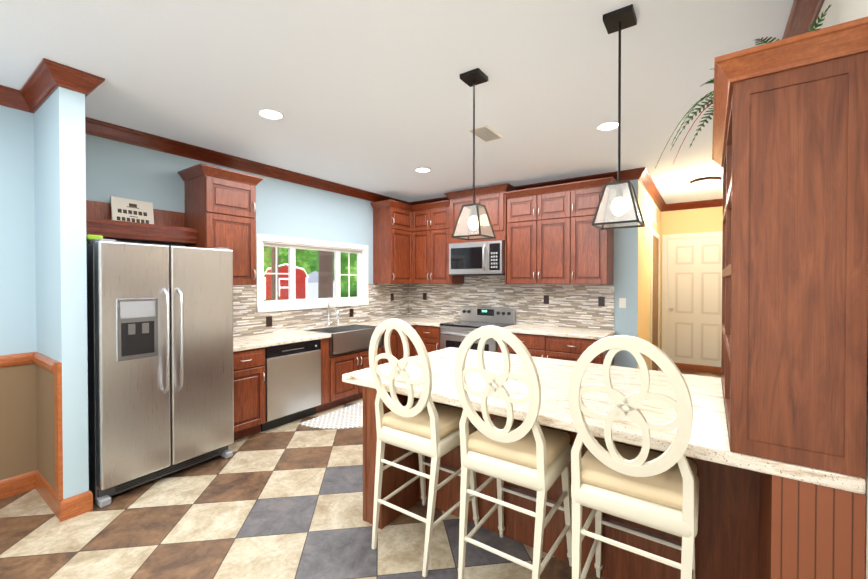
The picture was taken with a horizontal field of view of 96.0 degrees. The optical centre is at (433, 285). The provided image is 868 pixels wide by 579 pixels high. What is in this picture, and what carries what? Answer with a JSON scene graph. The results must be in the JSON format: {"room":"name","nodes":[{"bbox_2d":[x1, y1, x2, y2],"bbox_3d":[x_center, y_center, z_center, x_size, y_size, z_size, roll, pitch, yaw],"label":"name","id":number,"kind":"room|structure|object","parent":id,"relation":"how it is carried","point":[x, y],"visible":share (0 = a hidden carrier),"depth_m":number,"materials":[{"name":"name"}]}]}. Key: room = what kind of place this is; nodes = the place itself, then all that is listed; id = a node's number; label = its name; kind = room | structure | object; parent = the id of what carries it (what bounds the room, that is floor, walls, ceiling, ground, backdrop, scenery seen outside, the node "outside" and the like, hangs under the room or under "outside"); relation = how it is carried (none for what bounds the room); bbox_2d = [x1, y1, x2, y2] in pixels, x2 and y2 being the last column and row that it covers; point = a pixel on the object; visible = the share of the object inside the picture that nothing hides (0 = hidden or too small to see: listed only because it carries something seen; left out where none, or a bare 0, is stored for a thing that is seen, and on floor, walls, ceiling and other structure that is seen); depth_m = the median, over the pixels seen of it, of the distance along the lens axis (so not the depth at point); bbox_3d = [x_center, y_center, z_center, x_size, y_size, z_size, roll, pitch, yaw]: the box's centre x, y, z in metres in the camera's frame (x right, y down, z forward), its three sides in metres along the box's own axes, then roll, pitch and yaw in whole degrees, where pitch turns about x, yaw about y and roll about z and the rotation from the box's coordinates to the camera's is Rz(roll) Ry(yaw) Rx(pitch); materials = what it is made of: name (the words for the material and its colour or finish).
{"room":"kitchen","nodes":[
{"label":"kitchen","id":0,"kind":"room"},
{"bbox_2d":[34,87,88,498],"bbox_3d":[-2.575,0.057,2.660,0.849,2.739,0.124,0,1,35],"label":"wall pillar","id":1,"kind":"structure","parent":0,"point":[60,222],"depth_m":2.44,"materials":[{"name":"blue"}]},
{"bbox_2d":[0,105,372,479],"bbox_3d":[-2.884,0.053,2.923,0.344,2.740,8.930,0,1,35],"label":"wall","id":2,"kind":"structure","parent":0,"point":[139,173],"depth_m":2.75,"materials":[{"name":"blue paint"}]},
{"bbox_2d":[0,471,33,498],"bbox_3d":[-4.009,1.382,1.033,0.016,0.125,4.220,0,1,35],"label":"baseboard","id":3,"kind":"structure","parent":2,"relation":"attached to","point":[18,484],"depth_m":2.67,"materials":[{"name":"brown wood"}]},
{"bbox_2d":[0,85,34,112],"bbox_3d":[-3.983,-1.239,0.986,0.080,0.108,4.220,0,1,35],"label":"crown molding","id":4,"kind":"structure","parent":2,"relation":"attached to","point":[7,94],"depth_m":2.60,"materials":[{"name":"brown wood"}]},
{"bbox_2d":[0,352,62,500],"bbox_3d":[-3.746,0.904,0.843,0.660,0.835,4.220,0,1,35],"label":"trim","id":5,"kind":"structure","parent":2,"relation":"attached to","point":[46,363],"depth_m":2.39,"materials":[{"name":"brown wood"}]},
{"bbox_2d":[16,58,71,111],"bbox_3d":[-2.482,-1.256,2.467,0.650,0.108,0.090,0,1,35],"label":"crown molding","id":6,"kind":"structure","parent":2,"relation":"attached to","point":[47,78],"depth_m":2.41,"materials":[{"name":"brown wood"}]},
{"bbox_2d":[34,470,66,521],"bbox_3d":[-2.517,1.365,2.553,0.646,0.125,0.016,0,1,35],"label":"baseboard","id":7,"kind":"structure","parent":2,"relation":"attached to","point":[59,508],"depth_m":2.50,"materials":[{"name":"brown wood"}]},
{"bbox_2d":[68,69,104,119],"bbox_3d":[-2.449,-1.258,2.670,0.830,0.108,0.100,0,1,35],"label":"crown molding","id":8,"kind":"structure","parent":2,"relation":"attached to","point":[83,82],"depth_m":2.42,"materials":[{"name":"brown wood"}]},
{"bbox_2d":[86,200,197,244],"bbox_3d":[-2.508,-0.530,3.242,0.277,0.300,0.909,0,1,35],"label":"shelf","id":9,"kind":"object","parent":2,"relation":"attached to","point":[167,227],"visible":0.6,"depth_m":3.22,"materials":[{"name":"brown wood"}]},
{"bbox_2d":[110,196,153,223],"bbox_3d":[-2.552,-0.623,3.311,0.048,0.218,0.302,0,1,31],"label":"coffee sign","id":10,"kind":"object","parent":9,"relation":"on","point":[128,210],"visible":0.96,"depth_m":3.30,"materials":[{"name":"beige wood"}]},
{"bbox_2d":[182,163,257,284],"bbox_3d":[-2.051,-0.535,3.767,0.421,1.058,0.470,0,1,35],"label":"upper cabinet","id":11,"kind":"object","parent":2,"relation":"attached to","point":[220,203],"depth_m":3.62,"materials":[{"name":"brown wood"}]},
{"bbox_2d":[85,118,407,203],"bbox_3d":[-1.620,-1.280,4.673,0.080,0.108,4.290,0,1,35],"label":"crown molding","id":12,"kind":"structure","parent":2,"relation":"attached to","point":[94,127],"depth_m":3.86,"materials":[{"name":"brown wood"}]},
{"bbox_2d":[256,234,368,311],"bbox_3d":[-1.492,-0.144,5.005,0.140,0.860,1.710,0,1,35],"label":"window","id":13,"kind":"structure","parent":2,"relation":"in","point":[291,244],"depth_m":4.85,"materials":[{"name":"white paint"}]},
{"bbox_2d":[233,284,408,336],"bbox_3d":[-1.372,0.255,5.100,0.008,0.547,3.327,0,1,35],"label":"tile backsplash","id":14,"kind":"structure","parent":2,"relation":"attached to","point":[247,321],"depth_m":4.88,"materials":[{"name":"beige tile"}]},
{"bbox_2d":[266,316,271,326],"bbox_3d":[-1.855,0.402,4.398,0.009,0.116,0.072,0,1,35],"label":"electrical outlet plate","id":15,"kind":"object","parent":14,"relation":"attached to","point":[268,318],"depth_m":4.39,"materials":[{"name":"brown"}]},
{"bbox_2d":[350,309,353,316],"bbox_3d":[-1.141,0.376,5.412,0.009,0.116,0.072,0,1,35],"label":"electrical outlet plate","id":16,"kind":"object","parent":14,"relation":"attached to","point":[351,310],"depth_m":5.41,"materials":[{"name":"brown plastic"}]},
{"bbox_2d":[370,199,413,282],"bbox_3d":[-0.593,-0.623,5.863,0.392,1.188,0.507,0,1,35],"label":"upper cabinet","id":17,"kind":"object","parent":2,"relation":"attached to","point":[393,221],"depth_m":5.70,"materials":[{"name":"brown wood"}]},
{"bbox_2d":[0,368,720,578],"bbox_3d":[-0.343,1.476,2.721,4.750,0.100,11.500,0,1,35],"label":"floor","id":18,"kind":"structure","parent":0,"point":[284,501],"depth_m":2.28,"materials":[{"name":"tile"}]},
{"bbox_2d":[86,239,233,507],"bbox_3d":[-2.204,0.557,3.051,0.905,1.730,0.920,0,1,35],"label":"refrigerator","id":19,"kind":"object","parent":18,"relation":"on","point":[160,360],"visible":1,"depth_m":2.74,"materials":[{"name":"silver metal"}]},
{"bbox_2d":[86,234,102,241],"bbox_3d":[-2.328,-0.322,2.653,0.180,0.034,0.085,0,1,35],"label":"cloth","id":20,"kind":"object","parent":19,"relation":"on","point":[90,237],"visible":0.46,"depth_m":2.60,"materials":[{"name":"green fabric"}]},
{"bbox_2d":[233,347,264,440],"bbox_3d":[-1.965,1.000,3.733,0.621,0.830,0.395,0,1,35],"label":"base cabinet","id":21,"kind":"object","parent":18,"relation":"on","point":[249,389],"depth_m":3.59,"materials":[{"name":"brown wood"}]},
{"bbox_2d":[261,339,320,431],"bbox_3d":[-1.661,0.998,4.158,0.628,0.825,0.640,0,1,35],"label":"dishwasher","id":22,"kind":"object","parent":18,"relation":"on","point":[292,382],"visible":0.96,"depth_m":3.95,"materials":[{"name":"grey metal"}]},
{"bbox_2d":[299,401,362,428],"bbox_3d":[-0.822,1.405,4.220,0.620,0.008,1.040,0,1,35],"label":"rug","id":23,"kind":"object","parent":18,"relation":"on","point":[351,416],"visible":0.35,"depth_m":4.09,"materials":[{"name":"white fabric"}]},
{"bbox_2d":[316,345,384,411],"bbox_3d":[-1.161,1.096,4.878,0.618,0.612,0.846,0,1,35],"label":"base cabinet","id":24,"kind":"object","parent":18,"relation":"on","point":[335,392],"depth_m":4.48,"materials":[{"name":"brown wood"}]},
{"bbox_2d":[383,329,396,362],"bbox_3d":[-0.815,0.982,5.369,0.618,0.830,0.484,0,1,35],"label":"base cabinet","id":25,"kind":"object","parent":18,"relation":"on","point":[393,338],"depth_m":5.22,"materials":[{"name":"brown wood"}]},
{"bbox_2d":[397,325,416,359],"bbox_3d":[-0.606,0.979,5.623,0.667,0.830,0.409,0,1,35],"label":"base cabinet","id":26,"kind":"object","parent":18,"relation":"on","point":[400,352],"depth_m":5.41,"materials":[{"name":"brown wood"}]},
{"bbox_2d":[369,318,478,576],"bbox_3d":[-0.055,0.799,2.210,0.430,1.267,0.546,0,1,35],"label":"stool","id":27,"kind":"object","parent":18,"relation":"on","point":[424,425],"visible":0.92,"depth_m":2.06,"materials":[{"name":"beige paint"}]},
{"bbox_2d":[417,325,440,354],"bbox_3d":[0.062,0.978,5.726,0.444,0.830,0.666,0,1,35],"label":"base cabinet","id":28,"kind":"object","parent":18,"relation":"on","point":[430,335],"depth_m":5.46,"materials":[{"name":"brown wood"}]},
{"bbox_2d":[233,317,434,351],"bbox_3d":[-1.115,0.551,4.922,0.636,0.038,3.327,0,1,35],"label":"countertop","id":29,"kind":"structure","parent":28,"relation":"on","point":[241,343],"depth_m":4.11,"materials":[{"name":"stone"}]},
{"bbox_2d":[327,299,340,326],"bbox_3d":[-1.242,0.348,5.023,0.213,0.366,0.197,0,1,35],"label":"faucet","id":30,"kind":"object","parent":29,"relation":"on","point":[337,316],"visible":1,"depth_m":4.99,"materials":[{"name":"silver metal"}]},
{"bbox_2d":[303,324,382,356],"bbox_3d":[-1.106,0.658,4.833,0.510,0.259,0.832,0,1,35],"label":"farmhouse sink","id":31,"kind":"object","parent":29,"relation":"in","point":[347,339],"visible":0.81,"depth_m":4.66,"materials":[{"name":"silver metal"}]},
{"bbox_2d":[415,319,458,326],"bbox_3d":[0.081,0.542,5.713,0.405,0.038,0.657,0,1,35],"label":"countertop","id":32,"kind":"structure","parent":28,"relation":"on","point":[432,322],"depth_m":5.57,"materials":[{"name":"stone"}]},
{"bbox_2d":[440,306,515,351],"bbox_3d":[0.586,0.840,5.335,0.848,1.055,0.679,0,1,35],"label":"range","id":33,"kind":"object","parent":18,"relation":"on","point":[454,333],"visible":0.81,"depth_m":5.33,"materials":[{"name":"silver metal"}]},
{"bbox_2d":[454,325,571,578],"bbox_3d":[0.395,0.803,1.894,0.430,1.267,0.546,0,1,35],"label":"stool","id":34,"kind":"object","parent":18,"relation":"on","point":[529,452],"visible":1,"depth_m":1.75,"materials":[{"name":"beige paint"}]},
{"bbox_2d":[498,333,613,365],"bbox_3d":[1.466,0.989,4.765,1.234,0.830,0.621,0,1,35],"label":"base cabinet","id":35,"kind":"object","parent":18,"relation":"on","point":[552,347],"depth_m":4.45,"materials":[{"name":"brown wood"}]},
{"bbox_2d":[501,324,615,339],"bbox_3d":[1.470,0.553,4.751,1.255,0.038,0.632,0,1,35],"label":"countertop","id":36,"kind":"structure","parent":35,"relation":"on","point":[597,334],"depth_m":4.58,"materials":[{"name":"stone"}]},
{"bbox_2d":[398,395,753,578],"bbox_3d":[0.789,1.019,2.469,1.884,0.820,0.840,0,1,35],"label":"base cabinet","id":37,"kind":"object","parent":18,"relation":"on","point":[724,539],"depth_m":1.84,"materials":[{"name":"brown wood"}]},
{"bbox_2d":[342,347,865,490],"bbox_3d":[0.710,0.585,2.325,2.276,0.050,1.260,0,1,35],"label":"countertop","id":38,"kind":"structure","parent":37,"relation":"on","point":[709,440],"depth_m":1.93,"materials":[{"name":"white stone"}]},
{"bbox_2d":[712,16,867,477],"bbox_3d":[1.468,-0.104,1.742,0.372,1.336,1.293,0,1,35],"label":"tall cabinet","id":39,"kind":"object","parent":38,"relation":"on","point":[790,139],"visible":1,"depth_m":1.24,"materials":[{"name":"brown wood"}]},
{"bbox_2d":[655,5,830,167],"bbox_3d":[1.323,-0.821,1.736,0.597,0.500,0.704,0,1,35],"label":"fern plant","id":40,"kind":"object","parent":39,"relation":"on","point":[816,25],"visible":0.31,"depth_m":1.87,"materials":[{"name":"green plant"}]},
{"bbox_2d":[568,335,699,578],"bbox_3d":[0.820,0.806,1.594,0.430,1.267,0.546,0,1,35],"label":"stool","id":41,"kind":"object","parent":18,"relation":"on","point":[644,485],"visible":1,"depth_m":1.44,"materials":[{"name":"beige paint"}]},
{"bbox_2d":[754,471,865,578],"bbox_3d":[1.541,1.027,1.717,0.212,0.820,1.204,0,1,35],"label":"base cabinet","id":42,"kind":"object","parent":18,"relation":"on","point":[761,518],"depth_m":1.23,"materials":[{"name":"brown wood"}]},
{"bbox_2d":[0,0,793,203],"bbox_3d":[-0.343,-1.364,2.690,4.750,0.100,11.500,0,1,35],"label":"ceiling","id":43,"kind":"structure","parent":0,"point":[374,96],"depth_m":2.47,"materials":[{"name":"white paint"}]},
{"bbox_2d":[258,108,283,119],"bbox_3d":[-1.247,-1.311,2.987,0.184,0.016,0.184,0,1,35],"label":"recessed light","id":44,"kind":"object","parent":43,"relation":"in","point":[269,113],"visible":0.98,"depth_m":2.98,"materials":[{"name":"white paint"}]},
{"bbox_2d":[415,167,430,172],"bbox_3d":[-0.129,-1.328,4.484,0.184,0.016,0.184,0,1,35],"label":"recessed light","id":45,"kind":"object","parent":43,"relation":"in","point":[422,169],"visible":1,"depth_m":4.46,"materials":[{"name":"white paint"}]},
{"bbox_2d":[451,68,495,240],"bbox_3d":[0.250,-0.803,2.443,0.205,1.014,0.205,0,1,35],"label":"pendant light","id":46,"kind":"object","parent":43,"relation":"hanging from","point":[473,77],"visible":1,"depth_m":2.43,"materials":[{"name":"black metal"}]},
{"bbox_2d":[467,125,502,141],"bbox_3d":[0.446,-1.314,3.384,0.180,0.014,0.340,0,1,35],"label":"ceiling vent","id":47,"kind":"object","parent":43,"relation":"in","point":[485,133],"visible":0.98,"depth_m":3.36,"materials":[{"name":"beige metal"}]},
{"bbox_2d":[596,121,617,130],"bbox_3d":[1.435,-1.314,3.214,0.184,0.016,0.184,0,1,35],"label":"recessed light","id":48,"kind":"object","parent":43,"relation":"in","point":[607,125],"visible":0.79,"depth_m":3.21,"materials":[{"name":"white paint"}]},
{"bbox_2d":[592,4,644,229],"bbox_3d":[0.903,-0.798,1.903,0.205,1.014,0.205,0,1,35],"label":"pendant light","id":49,"kind":"object","parent":43,"relation":"hanging from","point":[619,20],"visible":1,"depth_m":1.90,"materials":[{"name":"clear glass"}]},
{"bbox_2d":[690,176,721,189],"bbox_3d":[3.439,-1.296,4.944,0.340,0.165,0.340,0,1,35],"label":"ceiling lamp","id":50,"kind":"object","parent":43,"relation":"attached to","point":[705,183],"visible":0.94,"depth_m":4.85,"materials":[{"name":"white glass"}]},
{"bbox_2d":[420,179,660,369],"bbox_3d":[1.708,0.015,6.538,3.389,2.739,2.569,0,1,35],"label":"wall","id":51,"kind":"structure","parent":0,"point":[631,271],"depth_m":4.62,"materials":[{"name":"blue"}]},
{"bbox_2d":[414,200,463,282],"bbox_3d":[0.040,-0.623,5.892,0.732,1.188,0.391,0,1,35],"label":"upper cabinet","id":52,"kind":"object","parent":51,"relation":"attached to","point":[431,220],"depth_m":5.75,"materials":[{"name":"brown wood"}]},
{"bbox_2d":[446,183,517,242],"bbox_3d":[0.675,-0.951,5.442,0.859,0.713,0.390,0,1,35],"label":"upper cabinet","id":53,"kind":"object","parent":51,"relation":"attached to","point":[493,197],"depth_m":5.21,"materials":[{"name":"brown wood"}]},
{"bbox_2d":[449,240,504,275],"bbox_3d":[0.645,-0.364,5.407,0.812,0.450,0.471,0,1,35],"label":"microwave","id":54,"kind":"object","parent":53,"relation":"attached to","point":[484,258],"visible":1,"depth_m":5.23,"materials":[{"name":"silver metal"}]},
{"bbox_2d":[409,276,613,329],"bbox_3d":[0.871,0.159,5.549,3.120,0.729,0.008,0,1,35],"label":"tile backsplash","id":55,"kind":"structure","parent":51,"relation":"attached to","point":[573,305],"depth_m":5.29,"materials":[{"name":"beige tile"}]},
{"bbox_2d":[544,295,548,303],"bbox_3d":[1.470,0.185,5.117,0.072,0.116,0.009,0,1,35],"label":"electrical outlet plate","id":56,"kind":"object","parent":55,"relation":"attached to","point":[546,297],"depth_m":5.11,"materials":[{"name":"brown"}]},
{"bbox_2d":[598,297,604,306],"bbox_3d":[2.026,0.194,4.725,0.072,0.116,0.009,0,1,35],"label":"electrical outlet plate","id":57,"kind":"object","parent":55,"relation":"attached to","point":[601,300],"depth_m":4.72,"materials":[{"name":"brown"}]},
{"bbox_2d":[408,167,647,204],"bbox_3d":[1.019,-1.287,5.389,3.370,0.108,0.080,0,1,35],"label":"crown molding","id":58,"kind":"structure","parent":51,"relation":"attached to","point":[638,173],"depth_m":4.72,"materials":[{"name":"brown wood"}]},
{"bbox_2d":[505,184,561,283],"bbox_3d":[1.388,-0.613,4.968,0.897,1.188,0.350,0,1,35],"label":"upper cabinet","id":59,"kind":"object","parent":51,"relation":"attached to","point":[550,234],"depth_m":4.85,"materials":[{"name":"brown wood"}]},
{"bbox_2d":[562,177,613,283],"bbox_3d":[1.849,-0.610,4.643,0.465,1.188,0.350,0,1,35],"label":"upper cabinet","id":60,"kind":"object","parent":51,"relation":"attached to","point":[587,250],"depth_m":4.51,"materials":[{"name":"brown wood"}]},
{"bbox_2d":[619,298,625,307],"bbox_3d":[2.220,0.205,4.601,0.072,0.116,0.012,0,1,35],"label":"electrical outlet plate","id":61,"kind":"object","parent":51,"relation":"attached to","point":[622,302],"depth_m":4.60,"materials":[{"name":"white plastic"}]},
{"bbox_2d":[639,173,667,211],"bbox_3d":[3.130,-1.289,5.530,0.080,0.108,2.560,0,1,35],"label":"crown molding","id":62,"kind":"structure","parent":51,"relation":"attached to","point":[649,185],"depth_m":5.43,"materials":[{"name":"brown wood"}]},
{"bbox_2d":[650,203,659,370],"bbox_3d":[3.340,0.101,5.895,0.020,2.580,1.055,0,1,35],"label":"door frame","id":63,"kind":"structure","parent":51,"relation":"attached to","point":[654,286],"depth_m":5.83,"materials":[{"name":"white paint"}]},
{"bbox_2d":[660,206,722,349],"bbox_3d":[2.925,0.006,7.345,4.450,2.739,0.150,0,1,35],"label":"wall","id":64,"kind":"structure","parent":0,"point":[701,220],"depth_m":6.38,"materials":[{"name":"yellow paint"}]},
{"bbox_2d":[662,231,721,366],"bbox_3d":[4.236,0.269,6.283,0.990,2.235,0.078,0,1,35],"label":"hall door","id":65,"kind":"structure","parent":64,"relation":"in","point":[692,313],"depth_m":6.34,"materials":[{"name":"white paint"}]},
{"bbox_2d":[668,199,722,210],"bbox_3d":[4.248,-1.297,6.258,0.870,0.108,0.080,0,1,35],"label":"crown molding","id":66,"kind":"structure","parent":64,"relation":"attached to","point":[715,202],"depth_m":6.28,"materials":[{"name":"brown wood"}]},
{"bbox_2d":[674,362,720,373],"bbox_3d":[4.267,1.324,6.313,0.990,0.125,0.016,0,1,35],"label":"baseboard","id":67,"kind":"structure","parent":64,"relation":"attached to","point":[682,366],"depth_m":6.29,"materials":[{"name":"brown wood"}]},
{"bbox_2d":[813,0,867,578],"bbox_3d":[1.538,0.071,1.381,0.150,2.739,11.500,0,1,35],"label":"wall","id":68,"kind":"structure","parent":0,"point":[840,11],"depth_m":1.31,"materials":[{"name":"beige paint"}]},
{"bbox_2d":[782,0,824,38],"bbox_3d":[1.444,-1.244,1.433,0.080,0.108,11.200,0,1,35],"label":"crown molding","id":69,"kind":"structure","parent":68,"relation":"attached to","point":[803,14],"depth_m":1.80,"materials":[{"name":"brown wood"}]},
{"label":"outside","id":70,"kind":"structure","parent":0,"visible":0},
{"bbox_2d":[264,246,356,300],"bbox_3d":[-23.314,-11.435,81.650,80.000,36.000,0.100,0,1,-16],"label":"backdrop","id":71,"kind":"structure","parent":70,"point":[308,255],"depth_m":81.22,"materials":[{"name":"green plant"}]},
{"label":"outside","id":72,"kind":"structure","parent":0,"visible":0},
{"bbox_2d":[271,247,278,299],"bbox_3d":[-6.783,-4.976,16.608,0.313,15.500,0.313,0,1,35],"label":"tree","id":73,"kind":"object","parent":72,"point":[273,294],"depth_m":16.54,"materials":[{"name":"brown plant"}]},
{"bbox_2d":[264,263,308,298],"bbox_3d":[-21.368,-0.634,56.423,6.000,4.950,5.300,0,1,-21],"label":"barn","id":74,"kind":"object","parent":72,"point":[299,289],"depth_m":54.20,"materials":[{"name":"red wood"}]},
{"bbox_2d":[306,271,333,298],"bbox_3d":[-22.985,-0.068,75.566,8.400,5.400,8.000,0,1,-17],"label":"house","id":75,"kind":"structure","parent":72,"point":[312,287],"depth_m":71.63,"materials":[{"name":"grey"}]},
{"bbox_2d":[318,251,332,297],"bbox_3d":[-4.735,-4.962,15.424,3.644,15.505,4.386,0,1,35],"label":"tree","id":76,"kind":"object","parent":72,"point":[325,274],"depth_m":15.16,"materials":[{"name":"brown plant"}]}
]}

